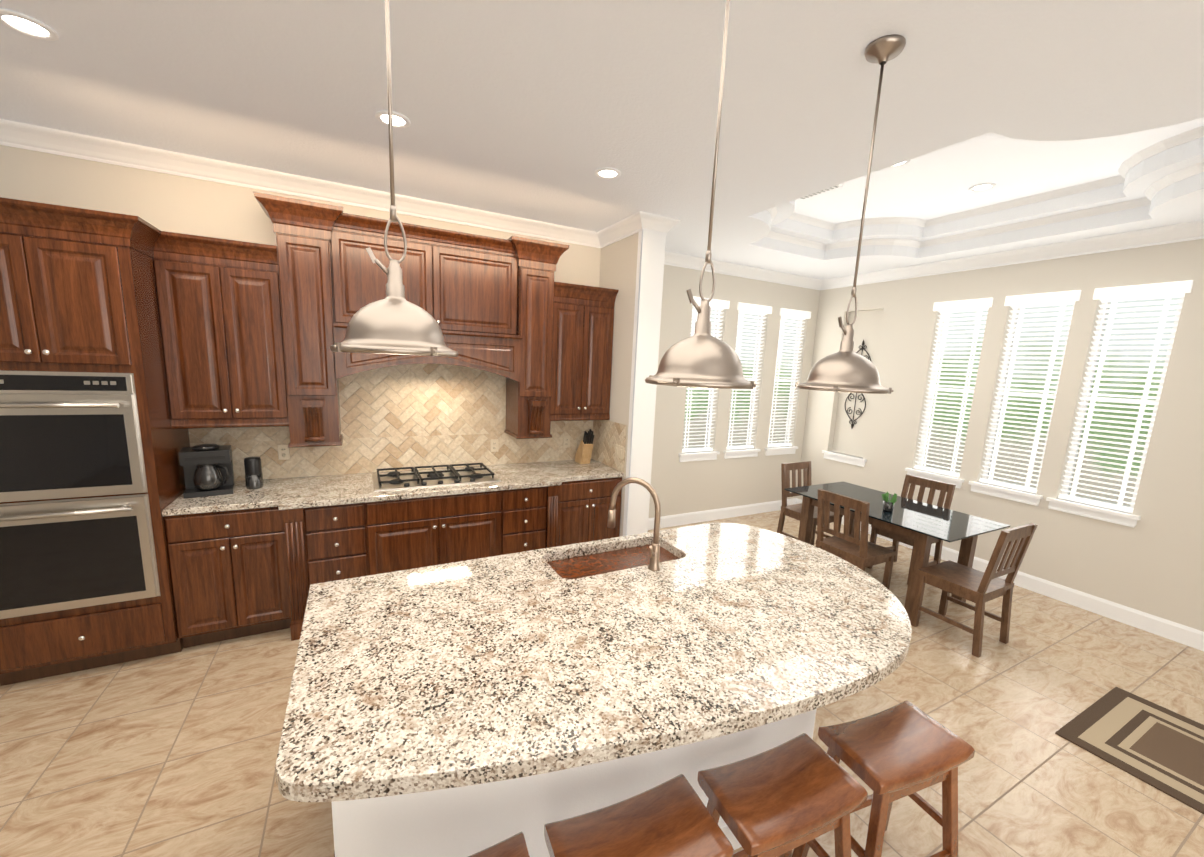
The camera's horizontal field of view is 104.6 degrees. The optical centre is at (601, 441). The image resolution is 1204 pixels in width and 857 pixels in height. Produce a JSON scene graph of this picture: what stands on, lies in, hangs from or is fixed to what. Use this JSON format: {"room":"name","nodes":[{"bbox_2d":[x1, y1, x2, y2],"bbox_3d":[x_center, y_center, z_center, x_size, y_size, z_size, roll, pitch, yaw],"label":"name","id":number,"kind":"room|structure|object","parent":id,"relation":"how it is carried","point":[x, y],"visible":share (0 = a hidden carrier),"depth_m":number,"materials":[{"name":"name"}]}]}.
{"room":"dining room and kitchen","nodes":[
{"label":"dining room and kitchen","id":0,"kind":"room"},
{"bbox_2d":[0,145,835,517],"bbox_3d":[-1.113,-0.705,4.278,9.320,3.720,0.380,-3,11,-28],"label":"wall","id":1,"kind":"structure","parent":0,"point":[168,202],"depth_m":5.28,"materials":[{"name":"beige paint"}]},
{"bbox_2d":[152,228,267,423],"bbox_3d":[-2.506,-0.732,3.141,0.628,1.130,0.339,-3,11,-28],"label":"upper cabinet","id":2,"kind":"object","parent":1,"relation":"attached to","point":[210,309],"depth_m":2.96,"materials":[{"name":"brown wood"}]},
{"bbox_2d":[252,192,291,447],"bbox_3d":[-2.231,-0.791,3.207,0.107,1.588,0.460,-3,11,-28],"label":"upper cabinet","id":3,"kind":"object","parent":1,"relation":"attached to","point":[269,278],"depth_m":3.11,"materials":[{"name":"brown wood"}]},
{"bbox_2d":[277,444,289,459],"bbox_3d":[-2.413,0.080,3.526,0.072,0.116,0.008,-3,11,-28],"label":"electrical outlet plate","id":4,"kind":"object","parent":1,"relation":"attached to","point":[283,452],"depth_m":3.52,"materials":[{"name":"beige plastic"}]},
{"bbox_2d":[276,196,343,447],"bbox_3d":[-2.053,-0.799,3.301,0.315,1.588,0.460,-3,11,-28],"label":"upper cabinet","id":5,"kind":"object","parent":1,"relation":"attached to","point":[307,228],"depth_m":3.16,"materials":[{"name":"brown wood"}]},
{"bbox_2d":[332,205,355,447],"bbox_3d":[-1.883,-0.807,3.390,0.070,1.588,0.460,-3,11,-28],"label":"upper cabinet","id":6,"kind":"object","parent":1,"relation":"attached to","point":[337,211],"depth_m":3.25,"materials":[{"name":"brown wood"}]},
{"bbox_2d":[344,213,435,319],"bbox_3d":[-1.647,-1.223,3.504,0.663,0.750,0.339,-3,11,-28],"label":"upper cabinet","id":7,"kind":"object","parent":1,"relation":"attached to","point":[367,282],"depth_m":3.35,"materials":[{"name":"brown wood"}]},
{"bbox_2d":[436,228,507,339],"bbox_3d":[-1.060,-1.249,3.810,0.663,0.750,0.339,-3,11,-28],"label":"upper cabinet","id":8,"kind":"object","parent":1,"relation":"attached to","point":[472,269],"depth_m":3.63,"materials":[{"name":"brown wood"}]},
{"bbox_2d":[328,210,522,382],"bbox_3d":[-1.331,-1.045,3.628,1.326,1.115,0.474,-3,11,-28],"label":"range hood","id":9,"kind":"object","parent":8,"relation":"attached to","point":[471,285],"depth_m":3.55,"materials":[{"name":"brown wood"}]},
{"bbox_2d":[490,439,497,451],"bbox_3d":[-0.988,0.037,4.274,0.072,0.116,0.008,-3,11,-28],"label":"electrical outlet plate","id":10,"kind":"object","parent":1,"relation":"attached to","point":[493,442],"depth_m":4.27,"materials":[{"name":"beige plastic"}]},
{"bbox_2d":[492,236,527,439],"bbox_3d":[-0.788,-0.855,3.962,0.106,1.588,0.460,-3,11,-28],"label":"upper cabinet","id":11,"kind":"object","parent":1,"relation":"attached to","point":[510,354],"depth_m":3.83,"materials":[{"name":"brown wood"}]},
{"bbox_2d":[524,238,563,439],"bbox_3d":[-0.610,-0.863,4.055,0.314,1.588,0.460,-3,11,-28],"label":"upper cabinet","id":12,"kind":"object","parent":1,"relation":"attached to","point":[545,296],"depth_m":3.94,"materials":[{"name":"brown wood"}]},
{"bbox_2d":[560,244,571,435],"bbox_3d":[-0.440,-0.871,4.144,0.071,1.588,0.460,-3,11,-28],"label":"upper cabinet","id":13,"kind":"object","parent":1,"relation":"attached to","point":[567,286],"depth_m":4.10,"materials":[{"name":"brown wood"}]},
{"bbox_2d":[563,436,569,447],"bbox_3d":[-0.350,0.004,4.607,0.072,0.116,0.008,-3,11,-28],"label":"electrical outlet plate","id":14,"kind":"object","parent":1,"relation":"attached to","point":[566,439],"depth_m":4.60,"materials":[{"name":"beige plastic"}]},
{"bbox_2d":[568,284,618,415],"bbox_3d":[-0.247,-0.832,4.321,0.613,1.130,0.339,-3,11,-28],"label":"upper cabinet","id":15,"kind":"object","parent":1,"relation":"attached to","point":[591,314],"depth_m":4.21,"materials":[{"name":"brown wood"}]},
{"bbox_2d":[0,119,1203,289],"bbox_3d":[0.630,-1.433,0.880,9.000,0.414,7.350,-3,11,-28],"label":"crown molding","id":16,"kind":"structure","parent":1,"relation":"attached to","point":[49,140],"depth_m":3.71,"materials":[{"name":"white"}]},
{"bbox_2d":[678,451,719,461],"bbox_3d":[1.174,0.179,5.704,0.600,0.100,0.105,-3,11,-28],"label":"window sill","id":17,"kind":"structure","parent":1,"relation":"attached to","point":[695,456],"depth_m":5.67,"materials":[{"name":"white"}]},
{"bbox_2d":[682,307,720,448],"bbox_3d":[1.167,-0.774,5.636,0.500,1.800,0.040,-3,11,-28],"label":"window","id":18,"kind":"structure","parent":1,"relation":"in","point":[695,433],"depth_m":5.73,"materials":[{"name":"white"}]},
{"bbox_2d":[682,296,729,452],"bbox_3d":[1.206,-0.767,5.561,0.550,1.808,0.094,-3,11,-28],"label":"window blinds","id":19,"kind":"object","parent":18,"relation":"attached to","point":[717,304],"visible":0.38,"depth_m":5.59,"materials":[{"name":"white plastic"}]},
{"bbox_2d":[648,498,795,529],"bbox_3d":[1.366,0.941,5.934,3.154,0.140,0.016,-3,11,-28],"label":"baseboard","id":20,"kind":"structure","parent":1,"relation":"attached to","point":[722,513],"depth_m":5.99,"materials":[{"name":"white"}]},
{"bbox_2d":[723,448,760,458],"bbox_3d":[1.794,0.152,6.028,0.600,0.100,0.105,-3,11,-28],"label":"window sill","id":21,"kind":"structure","parent":1,"relation":"attached to","point":[736,453],"depth_m":5.99,"materials":[{"name":"white"}]},
{"bbox_2d":[727,313,762,446],"bbox_3d":[1.786,-0.801,5.960,0.500,1.800,0.040,-3,11,-28],"label":"window","id":22,"kind":"structure","parent":1,"relation":"in","point":[739,428],"depth_m":6.02,"materials":[{"name":"white"}]},
{"bbox_2d":[727,302,771,449],"bbox_3d":[1.826,-0.795,5.885,0.550,1.808,0.094,-3,11,-28],"label":"window blinds","id":23,"kind":"object","parent":22,"relation":"attached to","point":[752,309],"visible":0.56,"depth_m":5.88,"materials":[{"name":"white plastic"}]},
{"bbox_2d":[765,446,797,455],"bbox_3d":[2.431,0.124,6.361,0.600,0.100,0.105,-3,11,-28],"label":"window sill","id":24,"kind":"structure","parent":1,"relation":"attached to","point":[783,450],"depth_m":6.32,"materials":[{"name":"white"}]},
{"bbox_2d":[768,318,800,443],"bbox_3d":[2.424,-0.830,6.294,0.500,1.800,0.040,-3,11,-28],"label":"window","id":25,"kind":"structure","parent":1,"relation":"in","point":[777,436],"depth_m":6.35,"materials":[{"name":"white"}]},
{"bbox_2d":[768,308,810,446],"bbox_3d":[2.464,-0.823,6.218,0.550,1.808,0.094,-3,11,-28],"label":"window blinds","id":26,"kind":"object","parent":25,"relation":"attached to","point":[798,315],"visible":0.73,"depth_m":6.20,"materials":[{"name":"white plastic"}]},
{"bbox_2d":[0,510,1203,856],"bbox_3d":[1.127,1.449,3.415,12.320,0.050,10.670,-3,11,-28],"label":"floor","id":27,"kind":"structure","parent":0,"point":[168,756],"depth_m":2.33,"materials":[{"name":"tile"}]},
{"bbox_2d":[0,197,191,685],"bbox_3d":[-3.078,0.039,2.780,0.775,2.580,0.695,-3,11,-28],"label":"tall cabinet","id":28,"kind":"object","parent":27,"relation":"on","point":[136,354],"depth_m":2.53,"materials":[{"name":"brown wood"}]},
{"bbox_2d":[0,369,162,620],"bbox_3d":[-2.927,0.293,2.513,0.685,1.330,0.128,-3,11,-28],"label":"double oven","id":29,"kind":"object","parent":28,"relation":"in","point":[78,524],"depth_m":2.54,"materials":[{"name":"silver metal"}]},
{"bbox_2d":[168,520,207,651],"bbox_3d":[-2.726,0.837,3.163,0.135,0.912,0.618,-3,11,-28],"label":"base cabinet","id":30,"kind":"object","parent":27,"relation":"on","point":[183,540],"depth_m":2.88,"materials":[{"name":"brown wood"}]},
{"bbox_2d":[196,516,227,642],"bbox_3d":[-2.622,0.832,3.217,0.101,0.912,0.618,-3,11,-28],"label":"base cabinet","id":31,"kind":"object","parent":27,"relation":"on","point":[207,528],"depth_m":2.94,"materials":[{"name":"brown wood"}]},
{"bbox_2d":[216,516,247,639],"bbox_3d":[-2.532,0.828,3.264,0.102,0.912,0.618,-3,11,-28],"label":"base cabinet","id":32,"kind":"object","parent":27,"relation":"on","point":[229,526],"depth_m":2.98,"materials":[{"name":"brown wood"}]},
{"bbox_2d":[236,512,267,635],"bbox_3d":[-2.442,0.824,3.312,0.102,0.912,0.618,-3,11,-28],"label":"base cabinet","id":33,"kind":"object","parent":27,"relation":"on","point":[249,526],"depth_m":3.03,"materials":[{"name":"brown wood"}]},
{"bbox_2d":[256,508,303,635],"bbox_3d":[-2.324,0.819,3.373,0.163,0.912,0.618,-3,11,-28],"label":"base cabinet","id":34,"kind":"object","parent":27,"relation":"on","point":[281,550],"depth_m":3.07,"materials":[{"name":"brown wood"}]},
{"bbox_2d":[300,504,351,599],"bbox_3d":[-2.036,0.813,3.485,0.241,0.912,0.689,-3,11,-28],"label":"base cabinet","id":35,"kind":"object","parent":27,"relation":"on","point":[324,531],"depth_m":3.13,"materials":[{"name":"brown wood"}]},
{"bbox_2d":[348,504,367,577],"bbox_3d":[-1.884,0.806,3.564,0.102,0.912,0.689,-3,11,-28],"label":"base cabinet","id":36,"kind":"object","parent":27,"relation":"on","point":[357,553],"depth_m":3.22,"materials":[{"name":"brown wood"}]},
{"bbox_2d":[364,504,383,575],"bbox_3d":[-1.794,0.802,3.612,0.102,0.912,0.689,-3,11,-28],"label":"base cabinet","id":37,"kind":"object","parent":27,"relation":"on","point":[371,511],"depth_m":3.27,"materials":[{"name":"brown wood"}]},
{"bbox_2d":[380,500,399,572],"bbox_3d":[-1.704,0.798,3.659,0.102,0.912,0.689,-3,11,-28],"label":"base cabinet","id":38,"kind":"object","parent":27,"relation":"on","point":[387,507],"depth_m":3.32,"materials":[{"name":"brown wood"}]},
{"bbox_2d":[396,500,411,570],"bbox_3d":[-1.614,0.794,3.706,0.101,0.912,0.689,-3,11,-28],"label":"base cabinet","id":39,"kind":"object","parent":27,"relation":"on","point":[403,507],"depth_m":3.36,"materials":[{"name":"brown wood"}]},
{"bbox_2d":[412,496,427,568],"bbox_3d":[-1.524,0.790,3.753,0.102,0.912,0.689,-3,11,-28],"label":"base cabinet","id":40,"kind":"object","parent":27,"relation":"on","point":[419,507],"depth_m":3.41,"materials":[{"name":"brown wood"}]},
{"bbox_2d":[156,460,624,519],"bbox_3d":[-1.334,0.318,3.735,3.171,0.039,0.736,-3,11,-28],"label":"countertop","id":41,"kind":"structure","parent":40,"relation":"on","point":[285,493],"depth_m":3.38,"materials":[{"name":"beige stone"}]},
{"bbox_2d":[179,444,234,498],"bbox_3d":[-2.624,0.182,3.099,0.250,0.327,0.212,-4,12,-35],"label":"coffee maker","id":42,"kind":"object","parent":41,"relation":"on","point":[208,469],"visible":1,"depth_m":3.05,"materials":[{"name":"black plastic"}]},
{"bbox_2d":[244,457,262,489],"bbox_3d":[-2.445,0.217,3.264,0.100,0.218,0.100,-3,11,-28],"label":"coffee grinder","id":43,"kind":"object","parent":41,"relation":"on","point":[253,474],"visible":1,"depth_m":3.23,"materials":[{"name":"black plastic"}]},
{"bbox_2d":[372,463,500,490],"bbox_3d":[-1.340,0.268,3.758,0.915,0.049,0.530,-3,11,-28],"label":"cooktop","id":44,"kind":"object","parent":41,"relation":"in","point":[434,477],"visible":1,"depth_m":3.69,"materials":[{"name":"silver metal"}]},
{"bbox_2d":[575,429,593,463],"bbox_3d":[-0.164,0.040,4.514,0.100,0.348,0.234,-3,11,-28],"label":"knife block","id":45,"kind":"object","parent":41,"relation":"on","point":[583,454],"visible":1,"depth_m":4.47,"materials":[{"name":"brown wood"}]},
{"bbox_2d":[428,496,443,565],"bbox_3d":[-1.434,0.786,3.800,0.102,0.912,0.689,-3,11,-28],"label":"base cabinet","id":46,"kind":"object","parent":27,"relation":"on","point":[435,549],"depth_m":3.46,"materials":[{"name":"brown wood"}]},
{"bbox_2d":[440,496,455,563],"bbox_3d":[-1.343,0.782,3.847,0.102,0.912,0.689,-3,11,-28],"label":"base cabinet","id":47,"kind":"object","parent":27,"relation":"on","point":[447,503],"depth_m":3.50,"materials":[{"name":"brown wood"}]},
{"bbox_2d":[456,496,467,561],"bbox_3d":[-1.253,0.778,3.894,0.102,0.912,0.689,-3,11,-28],"label":"base cabinet","id":48,"kind":"object","parent":27,"relation":"on","point":[461,501],"depth_m":3.55,"materials":[{"name":"brown wood"}]},
{"bbox_2d":[468,492,483,559],"bbox_3d":[-1.163,0.774,3.941,0.101,0.912,0.689,-3,11,-28],"label":"base cabinet","id":49,"kind":"object","parent":27,"relation":"on","point":[475,499],"depth_m":3.60,"materials":[{"name":"brown wood"}]},
{"bbox_2d":[484,492,495,557],"bbox_3d":[-1.073,0.770,3.988,0.102,0.912,0.689,-3,11,-28],"label":"base cabinet","id":50,"kind":"object","parent":27,"relation":"on","point":[489,497],"depth_m":3.65,"materials":[{"name":"brown wood"}]},
{"bbox_2d":[468,831,529,856],"bbox_3d":[-0.394,1.419,1.138,0.495,0.638,0.325,-2,10,-24],"label":"bar stool","id":51,"kind":"object","parent":27,"relation":"on","point":[515,845],"visible":1,"depth_m":1.25,"materials":[{"name":"brown wood"}]},
{"bbox_2d":[496,492,507,555],"bbox_3d":[-0.983,0.766,4.035,0.102,0.912,0.689,-3,11,-28],"label":"base cabinet","id":52,"kind":"object","parent":27,"relation":"on","point":[501,497],"depth_m":3.70,"materials":[{"name":"brown wood"}]},
{"bbox_2d":[508,488,519,553],"bbox_3d":[-0.893,0.762,4.083,0.102,0.912,0.689,-3,11,-28],"label":"base cabinet","id":53,"kind":"object","parent":27,"relation":"on","point":[514,496],"depth_m":3.74,"materials":[{"name":"brown wood"}]},
{"bbox_2d":[520,488,531,551],"bbox_3d":[-0.802,0.758,4.130,0.102,0.912,0.689,-3,11,-28],"label":"base cabinet","id":54,"kind":"object","parent":27,"relation":"on","point":[525,493],"depth_m":3.78,"materials":[{"name":"brown wood"}]},
{"bbox_2d":[532,488,547,549],"bbox_3d":[-0.695,0.753,4.186,0.140,0.912,0.689,-3,11,-28],"label":"base cabinet","id":55,"kind":"object","parent":27,"relation":"on","point":[539,495],"depth_m":3.84,"materials":[{"name":"brown wood"}]},
{"bbox_2d":[548,484,563,547],"bbox_3d":[-0.536,0.740,4.307,0.075,0.912,0.618,-3,11,-28],"label":"base cabinet","id":56,"kind":"object","parent":27,"relation":"on","point":[555,495],"depth_m":3.90,"materials":[{"name":"brown wood"}]},
{"bbox_2d":[564,484,575,544],"bbox_3d":[-0.458,0.736,4.348,0.102,0.912,0.618,-3,11,-28],"label":"base cabinet","id":57,"kind":"object","parent":27,"relation":"on","point":[569,489],"depth_m":4.04,"materials":[{"name":"brown wood"}]},
{"bbox_2d":[572,484,583,543],"bbox_3d":[-0.367,0.732,4.395,0.102,0.912,0.618,-3,11,-28],"label":"base cabinet","id":58,"kind":"object","parent":27,"relation":"on","point":[578,524],"depth_m":4.10,"materials":[{"name":"brown wood"}]},
{"bbox_2d":[584,484,595,541],"bbox_3d":[-0.277,0.728,4.443,0.102,0.912,0.618,-3,11,-28],"label":"base cabinet","id":59,"kind":"object","parent":27,"relation":"on","point":[589,489],"depth_m":4.13,"materials":[{"name":"brown wood"}]},
{"bbox_2d":[592,480,607,540],"bbox_3d":[-0.187,0.724,4.490,0.102,0.912,0.618,-3,11,-28],"label":"base cabinet","id":60,"kind":"object","parent":27,"relation":"on","point":[600,488],"depth_m":4.19,"materials":[{"name":"brown wood"}]},
{"bbox_2d":[604,480,621,538],"bbox_3d":[-0.060,0.719,4.556,0.185,0.912,0.618,-3,11,-28],"label":"base cabinet","id":61,"kind":"object","parent":27,"relation":"on","point":[608,532],"depth_m":4.25,"materials":[{"name":"brown wood"}]},
{"bbox_2d":[544,774,733,856],"bbox_3d":[0.085,1.405,1.344,0.495,0.638,0.325,-2,10,-24],"label":"bar stool","id":62,"kind":"object","parent":27,"relation":"on","point":[672,817],"visible":1,"depth_m":1.32,"materials":[{"name":"brown wood"}]},
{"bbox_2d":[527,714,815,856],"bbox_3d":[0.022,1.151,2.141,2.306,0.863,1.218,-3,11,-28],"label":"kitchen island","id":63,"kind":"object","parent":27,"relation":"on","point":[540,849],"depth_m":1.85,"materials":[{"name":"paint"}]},
{"bbox_2d":[275,522,911,856],"bbox_3d":[0.191,0.717,2.007,2.566,0.050,1.433,-3,11,-28],"label":"island countertop","id":64,"kind":"structure","parent":63,"relation":"on","point":[455,709],"depth_m":1.58,"materials":[{"name":"beige stone"}]},
{"bbox_2d":[547,542,678,577],"bbox_3d":[0.069,0.749,2.507,0.764,0.213,0.354,-3,11,-28],"label":"sink","id":65,"kind":"object","parent":64,"relation":"in","point":[578,564],"depth_m":2.54,"materials":[{"name":"brown metal"}]},
{"bbox_2d":[607,478,660,570],"bbox_3d":[0.178,0.405,2.345,0.193,0.450,0.306,-3,11,-28],"label":"faucet","id":66,"kind":"object","parent":64,"relation":"on","point":[654,547],"visible":1,"depth_m":2.31,"materials":[{"name":"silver metal"}]},
{"bbox_2d":[697,733,867,856],"bbox_3d":[0.560,1.393,1.536,0.495,0.638,0.325,-2,10,-23],"label":"bar stool","id":67,"kind":"object","parent":27,"relation":"on","point":[784,799],"visible":0.96,"depth_m":1.46,"materials":[{"name":"brown wood"}]},
{"bbox_2d":[777,461,842,545],"bbox_3d":[2.250,0.725,5.052,0.450,0.934,0.492,-3,11,-28],"label":"dining chair","id":68,"kind":"object","parent":27,"relation":"on","point":[793,511],"visible":0.56,"depth_m":5.10,"materials":[{"name":"brown wood"}]},
{"bbox_2d":[815,489,895,588],"bbox_3d":[2.165,0.895,4.016,0.492,0.934,0.450,-3,11,-28],"label":"dining chair","id":69,"kind":"object","parent":27,"relation":"on","point":[861,551],"visible":0.81,"depth_m":3.90,"materials":[{"name":"brown wood"}]},
{"bbox_2d":[791,701,974,856],"bbox_3d":[1.048,1.381,1.736,0.495,0.638,0.325,-1,10,-21],"label":"bar stool","id":70,"kind":"object","parent":27,"relation":"on","point":[888,756],"visible":0.9,"depth_m":1.66,"materials":[{"name":"brown wood"}]},
{"bbox_2d":[784,482,1010,620],"bbox_3d":[2.578,0.952,4.315,0.920,0.755,1.500,-3,11,-28],"label":"dining table","id":71,"kind":"object","parent":27,"relation":"on","point":[923,525],"visible":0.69,"depth_m":3.96,"materials":[{"name":"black glass"}]},
{"bbox_2d":[881,492,896,511],"bbox_3d":[2.503,0.523,4.059,0.138,0.168,0.153,-3,11,-28],"label":"potted plant","id":72,"kind":"object","parent":71,"relation":"on","point":[888,505],"visible":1,"depth_m":4.03,"materials":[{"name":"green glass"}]},
{"bbox_2d":[867,474,955,584],"bbox_3d":[3.011,0.841,4.558,0.492,0.934,0.450,-3,11,-28],"label":"dining chair","id":73,"kind":"object","parent":27,"relation":"on","point":[923,484],"visible":0.4,"depth_m":4.54,"materials":[{"name":"brown wood"}]},
{"bbox_2d":[910,523,1036,657],"bbox_3d":[2.748,1.011,3.474,0.450,0.934,0.492,-3,11,-28],"label":"dining chair","id":74,"kind":"object","parent":27,"relation":"on","point":[977,587],"visible":1,"depth_m":3.38,"materials":[{"name":"brown wood"}]},
{"bbox_2d":[1055,687,1203,813],"bbox_3d":[3.263,1.725,2.139,0.900,0.008,1.500,-3,11,-28],"label":"mat","id":75,"kind":"object","parent":27,"relation":"on","point":[1156,746],"visible":1,"depth_m":2.54,"materials":[{"name":"brown fabric"}]},
{"bbox_2d":[0,0,1203,279],"bbox_3d":[0.641,-1.687,0.838,9.320,0.700,7.670,-3,11,-28],"label":"ceiling","id":76,"kind":"structure","parent":0,"point":[540,110],"depth_m":2.18,"materials":[{"name":"white paint"}]},
{"bbox_2d":[0,8,59,40],"bbox_3d":[-2.230,-1.612,1.802,0.168,0.009,0.168,-5,12,-36],"label":"recessed light","id":77,"kind":"object","parent":76,"relation":"in","point":[24,24],"depth_m":1.80,"materials":[{"name":"white"}]},
{"bbox_2d":[375,110,410,127],"bbox_3d":[-1.079,-1.663,2.403,0.168,0.009,0.168,-5,12,-36],"label":"recessed light","id":78,"kind":"object","parent":76,"relation":"in","point":[399,120],"depth_m":2.40,"materials":[{"name":"white"}]},
{"bbox_2d":[330,0,457,356],"bbox_3d":[-0.587,-0.852,1.292,0.348,1.199,0.348,-3,11,-28],"label":"pendant light","id":79,"kind":"object","parent":76,"relation":"hanging from","point":[394,321],"visible":1,"depth_m":1.28,"materials":[{"name":"silver metal"}]},
{"bbox_2d":[595,167,620,178],"bbox_3d":[0.037,-1.709,2.964,0.168,0.009,0.168,-5,12,-36],"label":"recessed light","id":80,"kind":"object","parent":76,"relation":"in","point":[606,172],"depth_m":2.96,"materials":[{"name":"white"}]},
{"bbox_2d":[645,0,756,388],"bbox_3d":[0.340,-0.801,1.403,0.348,1.257,0.348,-3,11,-28],"label":"pendant light","id":81,"kind":"object","parent":76,"relation":"hanging from","point":[702,357],"visible":1,"depth_m":1.39,"materials":[{"name":"silver metal"}]},
{"bbox_2d":[799,184,842,199],"bbox_3d":[1.754,-2.087,3.861,0.220,0.016,0.380,-3,11,-28],"label":"ceiling vent","id":82,"kind":"object","parent":76,"relation":"in","point":[823,191],"depth_m":3.87,"materials":[{"name":"white metal"}]},
{"bbox_2d":[795,34,905,393],"bbox_3d":[1.020,-0.837,1.827,0.348,1.269,0.348,-3,11,-28],"label":"pendant light","id":83,"kind":"object","parent":76,"relation":"hanging from","point":[845,368],"visible":0.98,"depth_m":1.81,"materials":[{"name":"silver metal"}]},
{"bbox_2d":[888,160,909,167],"bbox_3d":[2.086,-1.981,3.300,0.168,0.009,0.168,-5,12,-36],"label":"recessed light","id":84,"kind":"object","parent":76,"relation":"in","point":[903,163],"depth_m":3.33,"materials":[{"name":"white"}]},
{"bbox_2d":[968,183,995,191],"bbox_3d":[2.991,-2.003,3.662,0.168,0.009,0.168,9,12,34],"label":"recessed light","id":85,"kind":"object","parent":76,"relation":"in","point":[983,186],"depth_m":3.66,"materials":[{"name":"white"}]},
{"bbox_2d":[600,232,663,536],"bbox_3d":[0.213,-0.662,4.359,0.220,3.720,0.720,-3,11,-28],"label":"wall","id":86,"kind":"structure","parent":0,"point":[618,260],"depth_m":4.19,"materials":[{"name":"beige paint"}]},
{"bbox_2d":[615,444,623,458],"bbox_3d":[0.156,0.094,4.257,0.013,0.116,0.147,-3,11,-28],"label":"electrical outlet plate","id":87,"kind":"object","parent":86,"relation":"attached to","point":[619,450],"depth_m":4.25,"materials":[{"name":"beige plastic"}]},
{"bbox_2d":[623,230,665,535],"bbox_3d":[0.356,-0.255,4.121,0.232,3.010,0.062,-3,11,-28],"label":"column","id":88,"kind":"structure","parent":86,"relation":"attached to","point":[648,291],"depth_m":4.03,"materials":[{"name":"white paint"}]},
{"bbox_2d":[812,239,1203,631],"bbox_3d":[4.622,-0.281,3.225,0.170,3.720,7.320,-3,11,-28],"label":"wall","id":89,"kind":"structure","parent":0,"point":[1150,561],"depth_m":4.15,"materials":[{"name":"beige paint"}]},
{"bbox_2d":[822,450,866,466],"bbox_3d":[3.123,0.215,5.991,0.105,0.100,0.600,-3,11,-28],"label":"window sill","id":90,"kind":"structure","parent":89,"relation":"attached to","point":[847,458],"depth_m":5.95,"materials":[{"name":"white"}]},
{"bbox_2d":[845,340,870,427],"bbox_3d":[3.225,-0.714,5.868,0.036,1.130,0.284,-3,11,-28],"label":"art","id":91,"kind":"object","parent":89,"relation":"attached to","point":[860,348],"visible":0.71,"depth_m":5.87,"materials":[{"name":"grey metal"}]},
{"bbox_2d":[905,468,963,488],"bbox_3d":[3.615,0.392,5.063,0.105,0.100,0.570,-3,11,-28],"label":"window sill","id":92,"kind":"structure","parent":89,"relation":"attached to","point":[957,482],"depth_m":5.02,"materials":[{"name":"white"}]},
{"bbox_2d":[917,310,987,473],"bbox_3d":[3.746,-0.548,4.954,0.040,1.800,0.470,-3,11,-28],"label":"window","id":93,"kind":"structure","parent":89,"relation":"in","point":[947,437],"depth_m":4.99,"materials":[{"name":"white"}]},
{"bbox_2d":[914,298,992,477],"bbox_3d":[3.671,-0.553,4.913,0.094,1.808,0.520,-3,11,-28],"label":"window blinds","id":94,"kind":"object","parent":93,"relation":"attached to","point":[977,305],"visible":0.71,"depth_m":4.89,"materials":[{"name":"white plastic"}]},
{"bbox_2d":[796,498,1203,650],"bbox_3d":[4.475,1.486,3.478,0.016,0.140,7.350,-3,11,-28],"label":"baseboard","id":95,"kind":"structure","parent":89,"relation":"attached to","point":[1176,632],"depth_m":3.96,"materials":[{"name":"white wood"}]},
{"bbox_2d":[968,481,1042,505],"bbox_3d":[3.907,0.497,4.515,0.105,0.100,0.570,-3,11,-28],"label":"window sill","id":96,"kind":"structure","parent":89,"relation":"attached to","point":[1010,494],"depth_m":4.48,"materials":[{"name":"white"}]},
{"bbox_2d":[982,305,1073,488],"bbox_3d":[4.038,-0.444,4.405,0.040,1.800,0.470,-3,11,-28],"label":"window","id":97,"kind":"structure","parent":89,"relation":"in","point":[1022,434],"depth_m":4.43,"materials":[{"name":"white"}]},
{"bbox_2d":[979,290,1080,492],"bbox_3d":[3.963,-0.448,4.365,0.094,1.808,0.520,-3,11,-28],"label":"window blinds","id":98,"kind":"object","parent":97,"relation":"attached to","point":[1063,299],"visible":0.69,"depth_m":4.34,"materials":[{"name":"white plastic"}]},
{"bbox_2d":[1046,497,1140,527],"bbox_3d":[4.189,0.598,3.983,0.105,0.100,0.570,-3,11,-28],"label":"window sill","id":99,"kind":"structure","parent":89,"relation":"attached to","point":[1108,515],"depth_m":3.94,"materials":[{"name":"white"}]},
{"bbox_2d":[1061,297,1183,507],"bbox_3d":[4.320,-0.342,3.874,0.040,1.800,0.470,-3,11,-28],"label":"window","id":100,"kind":"structure","parent":89,"relation":"in","point":[1114,434],"depth_m":3.89,"materials":[{"name":"white"}]},
{"bbox_2d":[1058,280,1192,512],"bbox_3d":[4.245,-0.347,3.833,0.094,1.808,0.520,-3,11,-28],"label":"window blinds","id":101,"kind":"object","parent":100,"relation":"attached to","point":[1167,291],"visible":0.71,"depth_m":3.81,"materials":[{"name":"white plastic"}]}
]}

